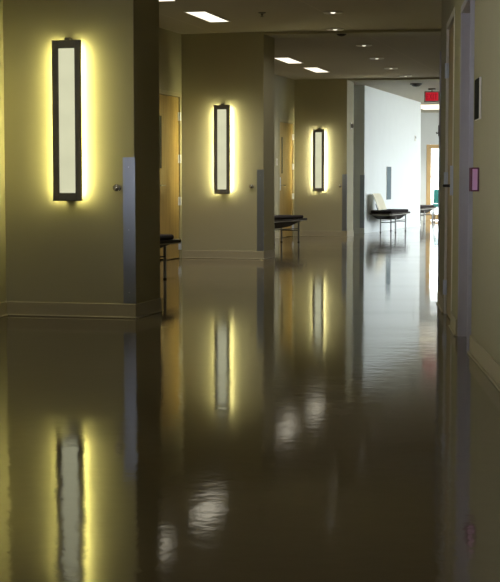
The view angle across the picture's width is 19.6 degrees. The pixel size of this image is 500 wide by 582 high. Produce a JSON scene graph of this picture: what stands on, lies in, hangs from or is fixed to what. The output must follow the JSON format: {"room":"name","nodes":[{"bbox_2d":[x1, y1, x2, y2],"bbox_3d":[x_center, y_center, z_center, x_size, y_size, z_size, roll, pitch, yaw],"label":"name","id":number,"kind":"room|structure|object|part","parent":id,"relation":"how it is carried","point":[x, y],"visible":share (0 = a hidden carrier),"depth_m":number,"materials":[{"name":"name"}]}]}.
{"room":"hospital interior","nodes":[
{"label":"hospital interior","id":0,"kind":"room"},
{"bbox_2d":[0,0,5,301],"bbox_3d":[-2.412,-1.129,8.586,0.151,2.920,4.200,1,4,15],"label":"wall","id":1,"kind":"structure","parent":0,"point":[2,154],"depth_m":10.58,"materials":[{"name":"paint"}]},
{"bbox_2d":[0,302,7,316],"bbox_3d":[-2.331,0.277,8.661,0.024,0.105,4.188,1,4,15],"label":"baseboard","id":2,"kind":"structure","parent":1,"relation":"attached to","point":[3,305],"depth_m":10.62,"materials":[{"name":"paint"}]},
{"bbox_2d":[3,0,159,303],"bbox_3d":[-2.209,-1.306,11.001,3.000,2.920,0.600,1,4,14],"label":"wall","id":3,"kind":"structure","parent":0,"point":[57,251],"depth_m":10.51,"materials":[{"name":"paint"}]},
{"bbox_2d":[51,37,82,200],"bbox_3d":[-1.305,-1.233,10.429,0.220,1.168,0.080,1,4,14],"label":"wall sconce","id":4,"kind":"object","parent":3,"relation":"attached to","point":[66,53],"visible":1,"depth_m":10.39,"materials":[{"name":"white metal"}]},
{"bbox_2d":[58,48,74,192],"bbox_3d":[-1.312,-1.221,10.405,0.123,1.031,0.011,1,4,14],"label":"diffuser","id":5,"kind":"object","parent":4,"relation":"attached to","point":[66,56],"depth_m":10.40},
{"bbox_2d":[6,298,162,318],"bbox_3d":[-1.230,0.117,10.849,1.022,0.105,0.622,1,4,14],"label":"baseboard","id":6,"kind":"structure","parent":3,"relation":"attached to","point":[41,309],"depth_m":10.57,"materials":[{"name":"paint"}]},
{"bbox_2d":[113,184,120,191],"bbox_3d":[-0.954,-0.740,10.391,0.054,0.054,0.053,1,4,14],"label":"door stop","id":7,"kind":"object","parent":3,"relation":"attached to","point":[116,187],"visible":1,"depth_m":10.37,"materials":[{"name":"silver metal"}]},
{"bbox_2d":[123,157,135,303],"bbox_3d":[-0.867,-0.434,10.422,0.091,1.050,0.015,1,4,14],"label":"guard","id":8,"kind":"object","parent":3,"relation":"attached to","point":[129,184],"visible":1,"depth_m":10.42,"materials":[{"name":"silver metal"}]},
{"bbox_2d":[159,28,181,189],"bbox_3d":[-2.102,-1.612,15.191,0.150,2.920,8.000,1,4,16],"label":"wall","id":9,"kind":"structure","parent":0,"point":[170,76],"depth_m":18.53,"materials":[{"name":"paint"}]},
{"bbox_2d":[159,90,181,259],"bbox_3d":[-1.075,-1.470,18.525,0.197,2.150,1.000,1,4,16],"label":"door","id":10,"kind":"structure","parent":9,"relation":"in","point":[169,102],"depth_m":18.64,"materials":[{"name":"beige paint"}]},
{"bbox_3d":[-1.127,-1.875,18.249,0.005,0.660,0.080,1,4,16],"label":"vision panel","id":11,"kind":"part","parent":10,"relation":"part of","materials":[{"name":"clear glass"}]},
{"bbox_2d":[181,32,274,250],"bbox_3d":[-1.188,-1.916,19.357,3.000,2.920,0.530,1,4,16],"label":"wall","id":12,"kind":"structure","parent":0,"point":[236,70],"depth_m":18.84,"materials":[{"name":"paint"}]},
{"bbox_2d":[214,103,229,193],"bbox_3d":[-0.355,-1.844,18.796,0.220,1.168,0.080,1,4,16],"label":"wall sconce","id":13,"kind":"object","parent":12,"relation":"attached to","point":[221,112],"visible":1,"depth_m":18.76,"materials":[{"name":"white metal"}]},
{"bbox_2d":[217,109,225,188],"bbox_3d":[-0.362,-1.833,18.772,0.123,1.031,0.011,1,4,16],"label":"diffuser","id":14,"kind":"object","parent":13,"relation":"attached to","point":[221,113],"depth_m":18.77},
{"bbox_2d":[182,249,275,258],"bbox_3d":[-0.277,-0.492,19.179,1.137,0.105,0.552,1,4,16],"label":"baseboard","id":15,"kind":"structure","parent":12,"relation":"attached to","point":[207,254],"depth_m":18.93,"materials":[{"name":"paint"}]},
{"bbox_2d":[257,170,263,250],"bbox_3d":[0.135,-1.043,18.753,0.091,1.050,0.015,1,4,16],"label":"guard","id":16,"kind":"object","parent":12,"relation":"attached to","point":[260,173],"visible":1,"depth_m":18.75,"materials":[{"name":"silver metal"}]},
{"bbox_2d":[264,29,440,37],"bbox_3d":[1.798,-3.307,18.599,3.198,0.034,0.490,1,4,8],"label":"trim","id":17,"kind":"structure","parent":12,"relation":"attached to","point":[415,32],"depth_m":18.54,"materials":[{"name":"paint"}]},
{"bbox_2d":[0,220,499,581],"bbox_3d":[-0.350,-0.196,16.530,17.300,0.100,47.000,0,4,0],"label":"floor","id":18,"kind":"structure","parent":0,"point":[312,411],"depth_m":5.68,"materials":[{"name":"concrete"}]},
{"bbox_2d":[160,234,180,278],"bbox_3d":[-1.298,-0.474,14.236,0.460,0.790,2.050,2,5,24],"label":"bench","id":19,"kind":"object","parent":18,"relation":"on","point":[165,239],"visible":0.22,"depth_m":14.76,"materials":[{"name":"black leather"}]},
{"bbox_3d":[-0.867,-0.303,14.776,0.032,0.346,0.032,2,5,24],"label":"leg","id":20,"kind":"part","parent":19,"relation":"part of","materials":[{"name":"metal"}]},
{"bbox_2d":[160,234,173,240],"bbox_3d":[-1.339,-0.500,14.143,0.430,0.054,1.810,2,5,24],"label":"cushion","id":21,"kind":"object","parent":19,"relation":"on","point":[163,237],"depth_m":14.74,"materials":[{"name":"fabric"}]},
{"bbox_2d":[274,215,306,244],"bbox_3d":[0.385,-1.176,23.832,0.460,0.790,2.050,2,5,24],"label":"bench","id":22,"kind":"object","parent":18,"relation":"on","point":[280,221],"visible":0.47,"depth_m":23.91,"materials":[{"name":"metal"}]},
{"bbox_2d":[274,215,302,219],"bbox_3d":[0.344,-1.202,23.738,0.430,0.054,1.810,2,5,24],"label":"cushion","id":23,"kind":"object","parent":22,"relation":"on","point":[276,217],"depth_m":24.00,"materials":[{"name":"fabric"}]},
{"bbox_2d":[370,193,409,231],"bbox_3d":[2.898,-1.614,29.832,0.460,0.790,2.050,1,4,17],"label":"bench","id":24,"kind":"object","parent":18,"relation":"on","point":[382,212],"visible":1,"depth_m":29.32,"materials":[{"name":"leather"}]},
{"bbox_3d":[2.600,-1.802,29.250,0.179,0.330,0.750,1,4,17],"label":"backrest","id":25,"kind":"part","parent":24,"relation":"part of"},
{"bbox_2d":[370,209,407,212],"bbox_3d":[2.869,-1.640,29.735,0.430,0.054,1.810,1,4,17],"label":"cushion","id":26,"kind":"object","parent":24,"relation":"on","point":[378,210],"depth_m":29.02,"materials":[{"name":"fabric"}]},
{"bbox_2d":[420,205,435,223],"bbox_3d":[4.280,-2.098,36.446,0.460,0.790,2.050,1,4,18],"label":"bench","id":27,"kind":"object","parent":18,"relation":"on","point":[424,209],"visible":0.44,"depth_m":36.20,"materials":[{"name":"metal"}]},
{"bbox_2d":[420,205,434,207],"bbox_3d":[4.250,-2.124,36.349,0.430,0.054,1.810,1,4,18],"label":"cushion","id":28,"kind":"object","parent":27,"relation":"on","point":[421,206],"depth_m":36.19,"materials":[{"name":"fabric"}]},
{"bbox_2d":[432,189,437,220],"bbox_3d":[5.131,-2.276,38.542,0.540,0.841,0.550,1,4,12],"label":"chair","id":29,"kind":"object","parent":18,"relation":"on","point":[435,190],"visible":0.34,"depth_m":38.75,"materials":[{"name":"teal fabric"}]},
{"bbox_3d":[5.180,-2.527,38.754,0.540,0.370,0.080,1,4,12],"label":"backrest","id":30,"kind":"part","parent":29,"relation":"part of","materials":[{"name":"teal fabric"}]},
{"bbox_2d":[274,75,294,232],"bbox_3d":[-0.445,-2.209,23.358,0.150,2.920,8.000,1,4,17],"label":"wall","id":31,"kind":"structure","parent":0,"point":[284,87],"depth_m":26.16,"materials":[{"name":"paint"}]},
{"bbox_2d":[279,119,293,236],"bbox_3d":[0.640,-2.065,26.674,0.197,2.150,1.000,1,4,17],"label":"door","id":32,"kind":"structure","parent":31,"relation":"in","point":[286,127],"depth_m":26.70,"materials":[{"name":"beige paint"}]},
{"bbox_3d":[0.584,-2.471,26.399,0.005,0.660,0.080,1,4,17],"label":"vision panel","id":33,"kind":"part","parent":32,"relation":"part of","materials":[{"name":"clear glass"}]},
{"bbox_2d":[159,0,441,112],"bbox_3d":[-0.350,-3.218,16.309,17.300,0.120,47.000,0,4,0],"label":"ceiling","id":34,"kind":"structure","parent":0,"point":[416,56],"depth_m":18.21,"materials":[{"name":"paint"}]},
{"bbox_2d":[183,11,230,22],"bbox_3d":[-0.493,-3.193,16.882,0.262,0.012,1.080,1,4,14],"label":"recessed light","id":35,"kind":"object","parent":34,"relation":"in","point":[207,16],"visible":1,"depth_m":16.84,"materials":[{"name":"white plastic"}]},
{"bbox_2d":[275,57,302,63],"bbox_3d":[0.604,-3.626,22.796,0.262,0.012,1.080,1,4,14],"label":"recessed light","id":36,"kind":"object","parent":34,"relation":"in","point":[288,60],"visible":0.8,"depth_m":22.79,"materials":[{"name":"white plastic"}]},
{"bbox_2d":[275,58,300,62],"bbox_3d":[0.604,-3.627,22.796,0.233,0.007,1.051,1,4,14],"label":"diffuser","id":37,"kind":"object","parent":36,"relation":"attached to","point":[287,60],"depth_m":22.79,"materials":[{"name":"white plastic"}]},
{"bbox_2d":[302,67,328,72],"bbox_3d":[1.129,-3.762,24.661,0.262,0.012,1.080,1,4,14],"label":"recessed light","id":38,"kind":"object","parent":34,"relation":"in","point":[313,69],"visible":1,"depth_m":24.57,"materials":[{"name":"white plastic"}]},
{"bbox_2d":[305,68,326,71],"bbox_3d":[1.129,-3.764,24.661,0.233,0.007,1.051,1,4,14],"label":"diffuser","id":39,"kind":"object","parent":38,"relation":"attached to","point":[310,69],"depth_m":24.59,"materials":[{"name":"white plastic"}]},
{"bbox_2d":[323,11,342,13],"bbox_3d":[0.943,-3.160,16.472,0.224,0.018,0.224,0,4,0],"label":"recessed light","id":40,"kind":"object","parent":34,"relation":"in","point":[325,12],"visible":1,"depth_m":16.44,"materials":[{"name":"glass"}]},
{"bbox_2d":[326,28,343,30],"bbox_3d":[1.072,-3.291,18.259,0.224,0.018,0.224,0,4,0],"label":"recessed light","id":41,"kind":"object","parent":34,"relation":"in","point":[328,29],"visible":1,"depth_m":18.23,"materials":[{"name":"glass"}]},
{"bbox_2d":[356,44,371,46],"bbox_3d":[1.600,-3.444,20.355,0.224,0.018,0.224,0,4,0],"label":"recessed light","id":42,"kind":"object","parent":34,"relation":"in","point":[359,45],"visible":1,"depth_m":20.29,"materials":[{"name":"glass"}]},
{"bbox_2d":[410,83,421,86],"bbox_3d":[3.218,-3.986,28.084,0.240,0.064,0.240,0,4,0],"label":"dome camera","id":43,"kind":"object","parent":34,"relation":"attached to","point":[412,84],"visible":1,"depth_m":28.01,"materials":[{"name":"plastic"}]},
{"bbox_2d":[421,104,438,109],"bbox_3d":[4.750,-4.617,36.360,1.200,0.012,2.400,1,4,17],"label":"recessed light","id":44,"kind":"object","parent":34,"relation":"in","point":[423,106],"visible":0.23,"depth_m":36.16,"materials":[{"name":"white plastic"}]},
{"bbox_2d":[424,88,438,101],"bbox_3d":[3.700,-3.983,29.488,0.310,0.274,0.060,1,4,8],"label":"exit sign","id":45,"kind":"object","parent":34,"relation":"hanging from","point":[429,96],"visible":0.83,"depth_m":29.47,"materials":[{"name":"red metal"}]},
{"bbox_2d":[294,78,353,230],"bbox_3d":[0.442,-2.515,27.540,3.000,2.920,0.530,1,4,17],"label":"wall","id":46,"kind":"structure","parent":0,"point":[326,104],"depth_m":26.99,"materials":[{"name":"paint"}]},
{"bbox_2d":[313,128,323,190],"bbox_3d":[1.281,-2.441,26.959,0.220,1.168,0.080,1,4,17],"label":"wall sconce","id":47,"kind":"object","parent":46,"relation":"attached to","point":[318,134],"visible":1,"depth_m":26.93,"materials":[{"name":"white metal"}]},
{"bbox_2d":[315,132,321,187],"bbox_3d":[1.274,-2.429,26.936,0.123,1.031,0.011,1,4,17],"label":"diffuser","id":48,"kind":"object","parent":47,"relation":"attached to","point":[318,135],"depth_m":26.93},
{"bbox_2d":[294,230,353,236],"bbox_3d":[1.398,-1.088,27.330,1.032,0.105,0.552,1,4,17],"label":"baseboard","id":49,"kind":"structure","parent":46,"relation":"attached to","point":[301,233],"depth_m":27.07,"materials":[{"name":"paint"}]},
{"bbox_2d":[342,174,346,230],"bbox_3d":[1.753,-1.640,26.913,0.091,1.050,0.015,1,4,18],"label":"guard","id":50,"kind":"object","parent":46,"relation":"attached to","point":[344,176],"visible":1,"depth_m":26.91,"materials":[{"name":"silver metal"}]},
{"bbox_2d":[348,77,438,81],"bbox_3d":[3.416,-3.901,26.730,3.198,0.034,0.490,1,4,9],"label":"trim","id":51,"kind":"structure","parent":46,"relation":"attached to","point":[434,78],"depth_m":26.72,"materials":[{"name":"paint"}]},
{"bbox_2d":[353,85,354,227],"bbox_3d":[-0.194,-2.660,29.524,4.800,2.920,0.200,1,4,17],"label":"wall","id":52,"kind":"structure","parent":0,"point":[354,85],"depth_m":28.73,"materials":[{"name":"white paint"}]},
{"bbox_2d":[354,85,420,227],"bbox_3d":[3.066,-2.814,31.633,0.200,2.920,6.150,1,4,17],"label":"wall","id":53,"kind":"structure","parent":0,"point":[387,124],"depth_m":30.67,"materials":[{"name":"white paint"}]},
{"bbox_2d":[360,175,364,227],"bbox_3d":[2.223,-1.774,28.746,0.091,1.050,0.015,1,4,17],"label":"guard","id":54,"kind":"object","parent":53,"relation":"attached to","point":[362,177],"visible":1,"depth_m":28.73,"materials":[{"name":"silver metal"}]},
{"bbox_2d":[353,221,419,233],"bbox_3d":[2.596,-1.420,31.868,1.222,0.105,6.172,1,4,17],"label":"baseboard","id":55,"kind":"structure","parent":53,"relation":"attached to","point":[416,223],"depth_m":30.53,"materials":[{"name":"white paint"}]},
{"bbox_2d":[386,167,391,199],"bbox_3d":[2.968,-2.304,30.972,0.018,0.700,0.500,1,4,17],"label":"wall panel","id":56,"kind":"object","parent":53,"relation":"attached to","point":[388,169],"visible":1,"depth_m":30.90,"materials":[{"name":"paint"}]},
{"bbox_2d":[420,113,438,219],"bbox_3d":[2.100,-3.393,39.558,8.200,2.920,0.200,0,4,0],"label":"wall","id":57,"kind":"structure","parent":0,"point":[423,115],"depth_m":39.40,"materials":[{"name":"white paint"}]},
{"bbox_2d":[426,145,438,219],"bbox_3d":[5.500,-2.958,39.545,1.396,2.055,0.130,0,4,0],"label":"door","id":58,"kind":"structure","parent":57,"relation":"in","point":[429,147],"depth_m":39.47,"materials":[{"name":"brown wood"}]},
{"bbox_2d":[439,0,460,326],"bbox_3d":[1.527,-1.262,10.401,0.200,2.920,2.561,0,4,5],"label":"wall","id":59,"kind":"structure","parent":0,"point":[448,6],"depth_m":9.71,"materials":[{"name":"paint"}]},
{"bbox_2d":[437,51,440,301],"bbox_3d":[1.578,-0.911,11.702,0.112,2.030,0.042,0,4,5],"label":"door","id":60,"kind":"structure","parent":59,"relation":"in","point":[440,51],"depth_m":11.69,"materials":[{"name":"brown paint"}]},
{"bbox_2d":[436,291,456,335],"bbox_3d":[1.417,0.141,10.514,0.025,0.105,2.559,0,4,5],"label":"baseboard","id":61,"kind":"structure","parent":59,"relation":"attached to","point":[453,321],"depth_m":9.76,"materials":[{"name":"paint"}]},
{"bbox_2d":[442,7,454,317],"bbox_3d":[1.446,-0.867,10.283,0.197,2.150,1.026,0,4,5],"label":"door","id":62,"kind":"structure","parent":59,"relation":"in","point":[450,26],"depth_m":10.53,"materials":[{"name":"paint"}]},
{"bbox_3d":[1.363,-0.747,9.808,0.022,0.200,0.052,0,4,5],"label":"strike plate","id":63,"kind":"part","parent":62,"relation":"part of","materials":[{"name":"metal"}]},
{"bbox_2d":[471,0,499,364],"bbox_3d":[0.961,-0.576,1.027,0.162,2.920,14.400,0,4,3],"label":"wall","id":64,"kind":"structure","parent":0,"point":[485,312],"depth_m":7.48,"materials":[{"name":"paint"}]},
{"bbox_2d":[469,167,478,190],"bbox_3d":[1.228,-0.611,7.946,0.044,0.130,0.124,0,4,3],"label":"wall box","id":65,"kind":"object","parent":64,"relation":"attached to","point":[474,171],"visible":1,"depth_m":7.89,"materials":[{"name":"plastic"}]},
{"bbox_2d":[474,77,481,120],"bbox_3d":[1.242,-1.047,7.906,0.015,0.225,0.230,0,4,3],"label":"room sign","id":66,"kind":"object","parent":64,"relation":"attached to","point":[478,82],"visible":1,"depth_m":7.85,"materials":[{"name":"paint"}]},
{"bbox_2d":[467,335,499,390],"bbox_3d":[0.870,0.827,1.134,0.022,0.105,14.399,0,4,3],"label":"baseboard","id":67,"kind":"structure","parent":64,"relation":"attached to","point":[487,364],"depth_m":7.45,"materials":[{"name":"paint"}]},
{"bbox_3d":[1.393,-2.170,8.594,0.254,0.845,0.938,0,4,0],"label":"wall","id":68,"kind":"structure","parent":0,"visible":0},
{"bbox_2d":[457,0,474,351],"bbox_3d":[1.344,-0.714,8.701,0.123,2.075,0.928,0,4,5],"label":"door","id":69,"kind":"structure","parent":68,"relation":"in","point":[467,41],"depth_m":9.10,"materials":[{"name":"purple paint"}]},
{"label":"outside","id":70,"kind":"structure","parent":0,"visible":0},
{"bbox_2d":[431,199,437,213],"bbox_3d":[15.000,-1.394,34.991,90.000,0.199,150.000,0,4,0],"label":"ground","id":71,"kind":"structure","parent":70,"point":[432,200],"depth_m":68.56,"materials":[{"name":"white"}]}
]}

